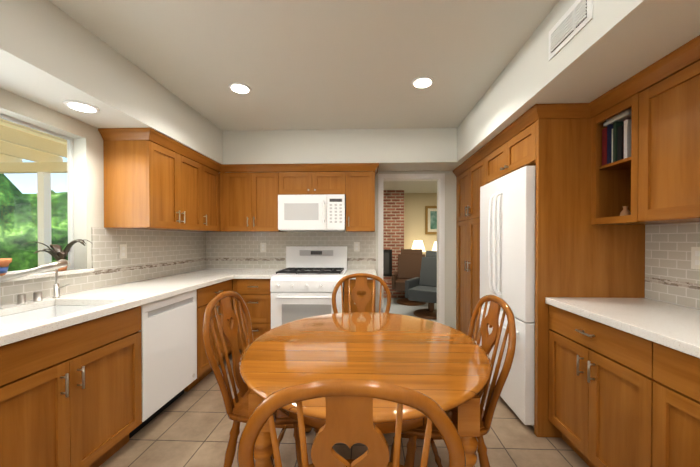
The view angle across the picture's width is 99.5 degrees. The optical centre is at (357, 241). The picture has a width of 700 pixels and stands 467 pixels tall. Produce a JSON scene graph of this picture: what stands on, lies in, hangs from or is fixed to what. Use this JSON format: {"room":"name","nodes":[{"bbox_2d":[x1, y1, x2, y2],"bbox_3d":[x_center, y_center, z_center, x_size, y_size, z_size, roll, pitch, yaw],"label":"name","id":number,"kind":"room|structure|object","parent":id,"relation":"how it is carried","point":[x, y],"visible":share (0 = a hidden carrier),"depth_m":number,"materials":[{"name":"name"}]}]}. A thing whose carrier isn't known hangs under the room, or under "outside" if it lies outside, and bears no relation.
{"room":"kitchen","nodes":[
{"label":"kitchen","id":0,"kind":"room"},
{"bbox_2d":[0,88,206,305],"bbox_3d":[-2.112,-0.034,1.069,0.130,2.630,5.740,0,0,2],"label":"wall","id":1,"kind":"structure","parent":0,"point":[88,183],"depth_m":2.20,"materials":[{"name":"grey paint"}]},
{"bbox_2d":[0,114,73,274],"bbox_3d":[-2.155,-0.277,1.199,0.025,0.964,1.998,0,0,2],"label":"window","id":2,"kind":"structure","parent":1,"relation":"in","point":[70,223],"depth_m":2.13,"materials":[{"name":"silver metal"}]},
{"bbox_2d":[1,268,93,282],"bbox_3d":[-2.073,0.219,1.200,0.120,0.028,2.060,0,0,2],"label":"window sill","id":3,"kind":"structure","parent":1,"relation":"attached to","point":[52,273],"depth_m":1.93,"materials":[{"name":"stone"}]},
{"bbox_2d":[0,258,11,275],"bbox_3d":[-2.057,0.148,1.649,0.174,0.105,0.174,0,0,2],"label":"pot","id":4,"kind":"object","parent":3,"relation":"on","point":[4,264],"visible":0.96,"depth_m":1.67,"materials":[{"name":"brown ceramic"}]},
{"bbox_2d":[24,239,90,270],"bbox_3d":[-2.028,0.089,2.039,0.283,0.217,0.325,0,0,2],"label":"potted plant","id":5,"kind":"object","parent":3,"relation":"on","point":[57,253],"visible":0.85,"depth_m":2.04,"materials":[{"name":"brown plant"}]},
{"bbox_2d":[0,227,207,304],"bbox_3d":[-2.023,0.126,1.607,0.010,0.468,4.419,0,0,2],"label":"tile backsplash","id":6,"kind":"structure","parent":1,"relation":"attached to","point":[151,254],"depth_m":2.57,"materials":[{"name":"beige tile"}]},
{"bbox_2d":[119,244,126,258],"bbox_3d":[-1.985,0.079,2.507,0.007,0.120,0.074,0,0,2],"label":"electrical outlet","id":7,"kind":"object","parent":6,"relation":"attached to","point":[122,251],"visible":1,"depth_m":2.50,"materials":[{"name":"white plastic"}]},
{"bbox_2d":[98,128,205,231],"bbox_3d":[-1.804,-0.499,2.723,0.367,0.764,0.794,0,0,2],"label":"upper cabinet","id":8,"kind":"object","parent":1,"relation":"attached to","point":[154,179],"depth_m":2.35,"materials":[{"name":"brown wood"}]},
{"bbox_2d":[206,157,221,231],"bbox_3d":[-1.787,-0.503,3.219,0.367,0.764,0.425,0,0,2],"label":"upper cabinet","id":9,"kind":"object","parent":1,"relation":"attached to","point":[213,177],"depth_m":3.31,"materials":[{"name":"brown wood"}]},
{"bbox_2d":[49,0,558,130],"bbox_3d":[-0.103,-1.299,0.991,4.150,0.100,5.740,0,0,2],"label":"ceiling","id":10,"kind":"structure","parent":0,"point":[322,64],"depth_m":1.96,"materials":[{"name":"white paint"}]},
{"bbox_2d":[229,82,250,93],"bbox_3d":[-0.960,-1.254,2.421,0.176,0.010,0.176,0,0,2],"label":"recessed light","id":11,"kind":"object","parent":10,"relation":"in","point":[239,88],"visible":1,"depth_m":2.41,"materials":[{"name":"white glass"}]},
{"bbox_2d":[411,76,433,88],"bbox_3d":[0.513,-1.253,2.331,0.176,0.010,0.176,0,0,2],"label":"recessed light","id":12,"kind":"object","parent":10,"relation":"in","point":[421,82],"visible":0.94,"depth_m":2.32,"materials":[{"name":"white glass"}]},
{"bbox_2d":[99,298,588,466],"bbox_3d":[0.566,1.291,2.869,5.100,0.050,9.200,0,0,2],"label":"floor","id":13,"kind":"structure","parent":0,"point":[192,427],"depth_m":1.88,"materials":[{"name":"tile"}]},
{"bbox_2d":[129,289,196,437],"bbox_3d":[-1.664,0.835,2.207,0.602,0.873,0.606,0,0,2],"label":"dishwasher","id":14,"kind":"object","parent":13,"relation":"on","point":[168,330],"visible":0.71,"depth_m":2.13,"materials":[{"name":"white metal"}]},
{"bbox_2d":[120,279,232,394],"bbox_3d":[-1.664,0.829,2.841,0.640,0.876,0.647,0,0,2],"label":"base cabinet","id":15,"kind":"object","parent":13,"relation":"on","point":[130,319],"depth_m":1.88,"materials":[{"name":"brown wood"}]},
{"bbox_2d":[0,269,239,345],"bbox_3d":[-1.688,0.381,1.593,0.660,0.040,4.409,0,0,2],"label":"countertop","id":16,"kind":"structure","parent":15,"relation":"on","point":[117,298],"depth_m":1.88,"materials":[{"name":"stone"}]},
{"bbox_2d":[0,260,67,308],"bbox_3d":[-1.904,0.234,1.675,0.159,0.251,0.403,0,0,2],"label":"faucet","id":17,"kind":"object","parent":16,"relation":"on","point":[51,266],"visible":1,"depth_m":1.73,"materials":[{"name":"silver metal"}]},
{"bbox_2d":[0,305,101,330],"bbox_3d":[-1.689,0.496,1.442,0.484,0.186,0.859,0,0,2],"label":"sink basin","id":18,"kind":"object","parent":16,"relation":"in","point":[22,318],"visible":0.04,"depth_m":1.77,"materials":[{"name":"white porcelain"}]},
{"bbox_2d":[52,259,70,297],"bbox_3d":[-1.908,0.234,1.928,0.116,0.247,0.068,0,0,-7],"label":"faucet","id":19,"kind":"object","parent":16,"relation":"on","point":[57,287],"depth_m":1.91,"materials":[{"name":"silver metal"}]},
{"bbox_2d":[233,279,270,354],"bbox_3d":[-1.113,0.824,3.454,0.412,0.875,0.674,0,0,2],"label":"base cabinet","id":20,"kind":"object","parent":13,"relation":"on","point":[255,294],"visible":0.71,"depth_m":3.15,"materials":[{"name":"brown wood"}]},
{"bbox_2d":[236,269,281,278],"bbox_3d":[-1.100,0.366,3.450,0.388,0.040,0.657,0,0,2],"label":"countertop","id":21,"kind":"structure","parent":20,"relation":"on","point":[244,273],"depth_m":3.27,"materials":[{"name":"stone"}]},
{"bbox_2d":[203,291,319,466],"bbox_3d":[-0.471,0.775,1.600,0.540,1.009,0.492,0,0,2],"label":"chair","id":22,"kind":"object","parent":13,"relation":"on","point":[237,408],"visible":0.58,"depth_m":1.50,"materials":[{"name":"brown wood"}]},
{"bbox_2d":[270,246,346,328],"bbox_3d":[-0.522,0.660,3.392,0.764,1.205,0.736,0,0,2],"label":"range","id":23,"kind":"object","parent":13,"relation":"on","point":[303,283],"visible":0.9,"depth_m":3.10,"materials":[{"name":"white enameled metal"},{"name":"cast iron"},{"name":"glass"}]},
{"bbox_2d":[237,379,465,466],"bbox_3d":[-0.008,0.781,0.861,0.492,1.009,0.540,0,0,2],"label":"chair","id":24,"kind":"object","parent":13,"relation":"on","point":[349,422],"visible":1,"depth_m":0.61,"materials":[{"name":"brown wood"}]},
{"bbox_2d":[344,279,374,312],"bbox_3d":[0.033,0.825,3.415,0.333,0.875,0.674,0,0,2],"label":"base cabinet","id":25,"kind":"object","parent":13,"relation":"on","point":[361,295],"visible":0.08,"depth_m":3.11,"materials":[{"name":"brown wood"}]},
{"bbox_2d":[344,269,376,278],"bbox_3d":[0.038,0.366,3.413,0.346,0.040,0.654,0,0,2],"label":"countertop","id":26,"kind":"structure","parent":25,"relation":"on","point":[355,271],"depth_m":3.47,"materials":[{"name":"stone"}]},
{"bbox_2d":[332,273,390,312],"bbox_3d":[0.024,0.770,2.246,0.492,1.009,0.540,0,0,2],"label":"chair","id":27,"kind":"object","parent":13,"relation":"on","point":[361,286],"visible":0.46,"depth_m":2.46,"materials":[{"name":"brown wood"}]},
{"bbox_2d":[239,312,491,466],"bbox_3d":[0.035,0.899,1.554,1.200,0.755,1.320,0,0,2],"label":"dining table","id":28,"kind":"object","parent":13,"relation":"on","point":[446,369],"visible":0.83,"depth_m":1.27,"materials":[{"name":"brown wood"}]},
{"bbox_2d":[383,190,404,297],"bbox_3d":[0.221,0.014,6.958,1.930,2.439,0.829,0,0,2],"label":"brick column","id":29,"kind":"structure","parent":13,"relation":"on","point":[393,223],"depth_m":6.90,"materials":[{"name":"red brick"}]},
{"bbox_2d":[392,249,425,305],"bbox_3d":[1.122,0.699,6.178,0.740,1.082,0.864,0,0,12],"label":"recliner","id":30,"kind":"object","parent":13,"relation":"on","point":[409,263],"visible":0.69,"depth_m":6.28,"materials":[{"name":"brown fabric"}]},
{"bbox_2d":[405,251,436,318],"bbox_3d":[1.331,0.707,5.174,0.740,1.082,0.864,0,1,32],"label":"recliner","id":31,"kind":"object","parent":13,"relation":"on","point":[423,288],"visible":0.58,"depth_m":5.10,"materials":[{"name":"grey fabric"}]},
{"bbox_2d":[390,295,515,466],"bbox_3d":[0.442,0.776,1.499,0.540,1.009,0.492,0,0,2],"label":"chair","id":32,"kind":"object","parent":13,"relation":"on","point":[490,319],"visible":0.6,"depth_m":1.34,"materials":[{"name":"brown wood"}]},
{"bbox_2d":[456,158,484,341],"bbox_3d":[1.541,0.228,3.245,0.710,2.070,0.900,0,0,2],"label":"pantry cabinet","id":33,"kind":"object","parent":13,"relation":"on","point":[470,182],"visible":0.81,"depth_m":3.25,"materials":[{"name":"brown wood"}]},
{"bbox_2d":[480,166,535,427],"bbox_3d":[1.456,0.378,2.369,0.786,1.785,0.811,0,0,2],"label":"refrigerator","id":34,"kind":"object","parent":13,"relation":"on","point":[507,238],"visible":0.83,"depth_m":2.12,"materials":[{"name":"white metal"}]},
{"bbox_2d":[485,118,644,437],"bbox_3d":[1.514,0.235,2.354,0.704,2.070,0.881,0,0,2],"label":"surround","id":35,"kind":"object","parent":13,"relation":"on","point":[577,254],"visible":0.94,"depth_m":1.92,"materials":[{"name":"brown wood"}]},
{"bbox_2d":[548,305,631,466],"bbox_3d":[1.533,0.840,1.535,0.610,0.876,0.759,0,0,2],"label":"base cabinet","id":36,"kind":"object","parent":13,"relation":"on","point":[618,398],"depth_m":1.55,"materials":[{"name":"brown wood"}]},
{"bbox_2d":[545,297,699,357],"bbox_3d":[1.486,0.389,0.596,0.624,0.040,2.633,0,0,2],"label":"countertop","id":37,"kind":"structure","parent":36,"relation":"on","point":[673,326],"depth_m":1.44,"materials":[{"name":"stone"}]},
{"bbox_2d":[632,334,699,466],"bbox_3d":[1.513,0.844,0.944,0.610,0.876,0.656,0,0,2],"label":"base cabinet","id":38,"kind":"object","parent":13,"relation":"on","point":[665,380],"depth_m":1.17,"materials":[{"name":"brown wood"}]},
{"bbox_3d":[1.681,0.916,6.961,0.850,0.635,0.500,0,0,2],"label":"table lamp","id":39,"kind":"object","parent":13,"relation":"on","visible":0},
{"bbox_2d":[412,240,425,251],"bbox_3d":[1.427,0.278,6.974,0.350,0.640,0.350,0,0,2],"label":"table lamp","id":40,"kind":"object","parent":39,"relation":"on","point":[417,244],"visible":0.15,"depth_m":6.87,"materials":[{"name":"white fabric"}]},
{"bbox_2d":[0,0,699,172],"bbox_3d":[-0.113,-1.058,1.008,3.868,0.379,5.468,0,0,2],"label":"soffit","id":41,"kind":"structure","parent":0,"point":[53,56],"depth_m":1.82,"materials":[{"name":"white paint"}]},
{"bbox_2d":[63,100,99,112],"bbox_3d":[-1.778,-0.870,1.912,0.176,0.010,0.176,0,0,2],"label":"recessed light","id":42,"kind":"object","parent":41,"relation":"in","point":[81,106],"visible":1,"depth_m":1.89,"materials":[{"name":"white glass"}]},
{"bbox_2d":[549,0,592,60],"bbox_3d":[1.036,-1.065,1.459,0.013,0.155,0.310,0,0,2],"label":"ceiling vent","id":43,"kind":"object","parent":41,"relation":"in","point":[574,20],"visible":1,"depth_m":1.44,"materials":[{"name":"white metal"}]},
{"bbox_2d":[383,181,436,192],"bbox_3d":[1.011,-1.226,5.631,4.600,0.060,3.610,0,0,2],"label":"ceiling","id":44,"kind":"structure","parent":0,"point":[418,186],"depth_m":6.41,"materials":[{"name":"white paint"}]},
{"bbox_2d":[375,171,455,328],"bbox_3d":[-0.012,-0.056,3.809,3.840,2.630,0.120,0,0,2],"label":"wall","id":45,"kind":"structure","parent":0,"point":[450,178],"depth_m":3.71,"materials":[{"name":"grey paint"}]},
{"bbox_2d":[222,164,284,231],"bbox_3d":[-1.244,-0.506,3.601,0.684,0.764,0.367,0,0,2],"label":"upper cabinet","id":46,"kind":"object","parent":45,"relation":"attached to","point":[250,191],"depth_m":3.42,"materials":[{"name":"brown wood"}]},
{"bbox_2d":[208,232,375,269],"bbox_3d":[-0.846,0.218,3.774,2.154,0.684,0.009,0,0,2],"label":"tile backsplash","id":47,"kind":"structure","parent":45,"relation":"attached to","point":[226,250],"depth_m":3.78,"materials":[{"name":"beige tile"}]},
{"bbox_2d":[260,243,265,251],"bbox_3d":[-1.204,0.069,3.778,0.074,0.120,0.007,0,0,2],"label":"electrical outlet","id":48,"kind":"object","parent":47,"relation":"attached to","point":[262,247],"visible":1,"depth_m":3.78,"materials":[{"name":"white plastic"}]},
{"bbox_2d":[354,242,359,251],"bbox_3d":[-0.010,0.059,3.737,0.074,0.120,0.007,0,0,2],"label":"light switch","id":49,"kind":"object","parent":47,"relation":"attached to","point":[356,246],"visible":1,"depth_m":3.73,"materials":[{"name":"white plastic"}]},
{"bbox_2d":[278,164,345,195],"bbox_3d":[-0.515,-0.717,3.574,0.772,0.343,0.367,0,0,2],"label":"upper cabinet","id":50,"kind":"object","parent":45,"relation":"attached to","point":[293,179],"depth_m":3.39,"materials":[{"name":"brown wood"}]},
{"bbox_2d":[278,194,345,231],"bbox_3d":[-0.517,-0.333,3.520,0.760,0.412,0.464,0,0,2],"label":"microwave","id":51,"kind":"object","parent":50,"relation":"attached to","point":[313,213],"visible":1,"depth_m":3.34,"materials":[{"name":"white"}]},
{"bbox_2d":[346,164,377,231],"bbox_3d":[0.038,-0.506,3.557,0.333,0.764,0.367,0,0,2],"label":"upper cabinet","id":52,"kind":"object","parent":45,"relation":"attached to","point":[360,185],"depth_m":3.38,"materials":[{"name":"brown wood"}]},
{"bbox_2d":[378,173,444,324],"bbox_3d":[0.677,0.202,3.780,0.830,2.115,0.134,0,0,2],"label":"door frame","id":53,"kind":"structure","parent":45,"relation":"attached to","point":[439,178],"depth_m":3.72,"materials":[{"name":"white wood"}]},
{"bbox_2d":[627,60,699,223],"bbox_3d":[1.652,-0.448,1.175,0.347,0.684,0.871,0,0,2],"label":"upper cabinet","id":54,"kind":"object","parent":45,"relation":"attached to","point":[654,178],"depth_m":1.44,"materials":[{"name":"brown wood"}]},
{"bbox_2d":[453,35,699,176],"bbox_3d":[1.309,-0.832,1.460,0.394,0.077,4.467,0,0,2],"label":"crown molding","id":55,"kind":"structure","parent":54,"relation":"attached to","point":[684,56],"depth_m":1.80,"materials":[{"name":"brown wood"}]},
{"bbox_2d":[602,108,630,165],"bbox_3d":[1.685,-0.625,1.781,0.270,0.292,0.190,0,0,2],"label":"books","id":56,"kind":"object","parent":54,"relation":"in","point":[616,139],"visible":0.29,"depth_m":1.78,"materials":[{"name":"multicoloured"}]},
{"bbox_2d":[620,206,630,215],"bbox_3d":[1.599,-0.171,1.767,0.052,0.085,0.052,0,0,2],"label":"vase","id":57,"kind":"object","parent":54,"relation":"in","point":[625,211],"visible":0.65,"depth_m":1.76,"materials":[{"name":"brown ceramic"}]},
{"bbox_2d":[404,193,436,256],"bbox_3d":[1.071,-0.020,7.394,4.600,2.500,0.100,0,0,2],"label":"wall","id":58,"kind":"structure","parent":0,"point":[415,204],"depth_m":7.32,"materials":[{"name":"beige paint"}]},
{"bbox_2d":[425,206,436,233],"bbox_3d":[2.068,-0.539,7.288,0.800,0.700,0.035,0,0,2],"label":"picture frame","id":59,"kind":"object","parent":58,"relation":"attached to","point":[430,219],"visible":0.44,"depth_m":7.29,"materials":[{"name":"gold"}]},
{"bbox_2d":[432,242,436,250],"bbox_3d":[1.895,0.294,6.918,0.332,0.608,0.333,0,0,2],"label":"table lamp","id":60,"kind":"object","parent":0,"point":[434,247],"visible":0.06,"depth_m":6.85,"materials":[{"name":"white fabric"}]},
{"bbox_2d":[645,222,699,308],"bbox_3d":[1.803,0.134,0.583,0.008,0.468,2.633,0,0,2],"label":"tile backsplash","id":61,"kind":"structure","parent":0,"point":[672,276],"depth_m":1.73,"materials":[{"name":"beige tile"}]},
{"bbox_2d":[691,247,699,268],"bbox_3d":[1.830,0.087,1.586,0.007,0.120,0.074,0,0,2],"label":"electrical outlet","id":62,"kind":"object","parent":61,"relation":"attached to","point":[695,257],"visible":1,"depth_m":1.60,"materials":[{"name":"white plastic"}]},
{"label":"outside","id":63,"kind":"structure","parent":0,"visible":0},
{"bbox_3d":[-30.621,1.222,15.944,57.868,0.120,90.000,0,0,2],"label":"ground","id":64,"kind":"structure","parent":63,"visible":0},
{"bbox_2d":[0,118,66,266],"bbox_3d":[-4.948,0.070,-1.354,5.368,2.500,11.200,0,0,2],"label":"patio cover","id":65,"kind":"object","parent":64,"relation":"on","point":[8,152],"depth_m":3.91,"materials":[{"name":"beige paint"}]},
{"bbox_2d":[0,174,67,270],"bbox_3d":[-8.905,-0.537,7.859,13.295,3.666,6.182,0,0,2],"label":"hedge","id":66,"kind":"object","parent":64,"relation":"on","point":[31,221],"depth_m":6.73,"materials":[{"name":"green plant"}]}
]}

